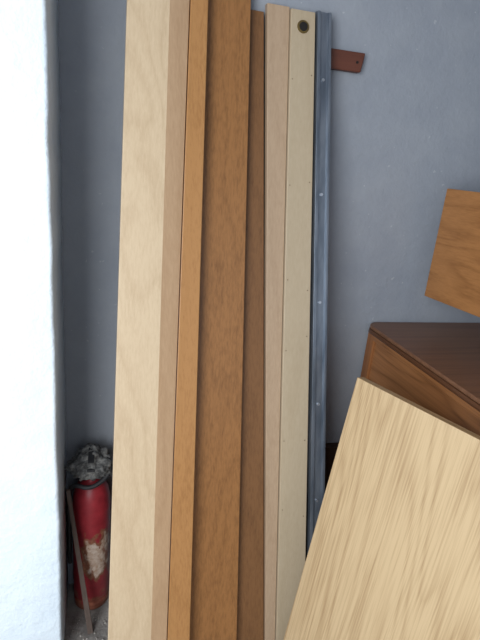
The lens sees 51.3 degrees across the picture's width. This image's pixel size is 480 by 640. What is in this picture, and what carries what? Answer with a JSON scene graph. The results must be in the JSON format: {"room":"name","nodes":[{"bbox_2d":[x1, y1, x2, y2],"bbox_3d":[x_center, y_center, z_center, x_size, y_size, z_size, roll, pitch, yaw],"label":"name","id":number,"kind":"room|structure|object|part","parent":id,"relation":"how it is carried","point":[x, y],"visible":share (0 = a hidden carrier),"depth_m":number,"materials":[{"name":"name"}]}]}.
{"room":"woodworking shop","nodes":[
{"label":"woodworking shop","id":0,"kind":"room"},
{"bbox_2d":[0,0,68,639],"bbox_3d":[-1.167,-0.293,1.039,1.488,2.700,0.298,0,19,-15],"label":"wall","id":1,"kind":"structure","parent":0,"point":[34,578],"depth_m":1.20,"materials":[{"name":"white paint"}]},
{"bbox_2d":[64,583,108,639],"bbox_3d":[0.452,1.616,0.199,4.200,0.100,4.300,0,19,-15],"label":"floor","id":2,"kind":"structure","parent":0,"point":[74,613],"depth_m":1.65,"materials":[{"name":"grey concrete"}]},
{"bbox_2d":[66,489,92,634],"bbox_3d":[-0.501,0.762,1.562,0.113,0.500,0.020,16,21,29],"label":"wooden stick","id":3,"kind":"object","parent":2,"relation":"on","point":[71,512],"visible":1,"depth_m":1.56,"materials":[{"name":"brown wood"}]},
{"bbox_2d":[70,617,106,639],"bbox_3d":[-0.474,1.026,1.565,0.118,0.008,0.230,0,19,-15],"label":"debris","id":4,"kind":"object","parent":2,"relation":"on","point":[93,617],"visible":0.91,"depth_m":1.61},
{"bbox_2d":[65,443,112,609],"bbox_3d":[-0.487,0.679,1.642,0.133,0.610,0.134,13,20,23],"label":"fire extinguisher","id":5,"kind":"object","parent":2,"relation":"on","point":[91,463],"visible":0.97,"depth_m":1.59,"materials":[{"name":"red paint"}]},
{"bbox_3d":[-0.455,0.412,1.529,0.018,0.008,0.088,0,19,-15],"label":"squeeze lever","id":6,"kind":"part","parent":5,"relation":"part of","materials":[{"name":"black metal"}]},
{"bbox_2d":[108,0,189,639],"bbox_3d":[-0.245,0.082,1.294,0.164,2.000,0.442,1,18,-12],"label":"board","id":7,"kind":"object","parent":2,"relation":"on","point":[156,38],"visible":1,"depth_m":1.27,"materials":[{"name":"beige wood"}]},
{"bbox_2d":[167,0,207,639],"bbox_3d":[-0.143,0.080,1.331,0.066,2.000,0.423,0,19,-15],"label":"board","id":8,"kind":"object","parent":2,"relation":"on","point":[181,535],"visible":1,"depth_m":1.32,"materials":[{"name":"brown wood"}]},
{"bbox_2d":[190,0,250,639],"bbox_3d":[-0.055,0.067,1.397,0.171,2.000,0.418,0,19,-15],"label":"board","id":9,"kind":"object","parent":2,"relation":"on","point":[215,541],"visible":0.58,"depth_m":1.38,"materials":[{"name":"brown wood"}]},
{"bbox_2d":[237,10,263,639],"bbox_3d":[0.048,0.125,1.460,0.095,1.870,0.401,-2,19,-21],"label":"board","id":10,"kind":"object","parent":2,"relation":"on","point":[250,600],"visible":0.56,"depth_m":1.45,"materials":[{"name":"brown wood"}]},
{"bbox_2d":[264,3,314,639],"bbox_3d":[0.137,0.120,1.469,0.133,1.890,0.443,-4,20,-27],"label":"wooden plank","id":11,"kind":"object","parent":2,"relation":"on","point":[289,33],"visible":1,"depth_m":1.44,"materials":[{"name":"beige wood"}]},
{"bbox_2d":[307,10,331,554],"bbox_3d":[0.234,0.124,1.486,0.053,1.890,0.423,-4,21,-28],"label":"channel","id":12,"kind":"object","parent":2,"relation":"on","point":[323,21],"visible":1,"depth_m":1.44,"materials":[{"name":"grey metal"}]},
{"bbox_2d":[305,442,338,561],"bbox_3d":[0.315,0.714,1.919,0.120,0.520,0.058,0,19,-15],"label":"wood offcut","id":13,"kind":"object","parent":2,"relation":"on","point":[330,448],"visible":0.07,"depth_m":1.86,"materials":[{"name":"brown wood"}]},
{"bbox_2d":[284,377,479,639],"bbox_3d":[0.393,0.710,1.218,0.170,0.973,0.600,-8,22,-35],"label":"wooden board","id":14,"kind":"object","parent":2,"relation":"on","point":[394,551],"visible":1,"depth_m":1.23,"materials":[{"name":"beige wood"}]},
{"bbox_2d":[360,322,479,435],"bbox_3d":[0.948,0.631,1.585,0.927,0.998,0.927,0,19,-15],"label":"dresser","id":15,"kind":"object","parent":2,"relation":"on","point":[435,367],"visible":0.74,"depth_m":1.52,"materials":[{"name":"wood"}]},
{"bbox_3d":[0.430,0.503,1.878,0.045,0.966,0.045,0,19,-15],"label":"post","id":16,"kind":"part","parent":15,"relation":"part of","materials":[{"name":"brown wood"}]},
{"bbox_3d":[0.987,0.181,1.453,0.903,0.010,0.897,0,19,-15],"label":"moulding","id":17,"kind":"part","parent":15,"relation":"part of","materials":[{"name":"brown wood"}]},
{"bbox_3d":[0.565,0.191,1.344,0.020,0.020,0.807,0,19,-15],"label":"rail","id":18,"kind":"part","parent":15,"relation":"part of","materials":[{"name":"brown wood"}]},
{"bbox_2d":[425,188,479,316],"bbox_3d":[0.778,-0.081,1.345,0.190,0.468,0.660,-3,20,-23],"label":"headboard panel","id":19,"kind":"object","parent":15,"relation":"on","point":[454,274],"visible":1,"depth_m":1.51,"materials":[{"name":"brown wood"}]},
{"bbox_2d":[58,0,479,583],"bbox_3d":[0.078,-0.366,1.631,4.200,2.700,0.220,0,19,-15],"label":"wall","id":20,"kind":"structure","parent":0,"point":[405,128],"depth_m":1.52,"materials":[{"name":"grey paint"}]},
{"bbox_2d":[331,48,364,72],"bbox_3d":[0.250,-0.738,1.411,0.212,0.051,0.026,0,19,-15],"label":"peg rail","id":21,"kind":"object","parent":20,"relation":"attached to","point":[341,60],"visible":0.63,"depth_m":1.42,"materials":[{"name":"brown wood"}]}
]}

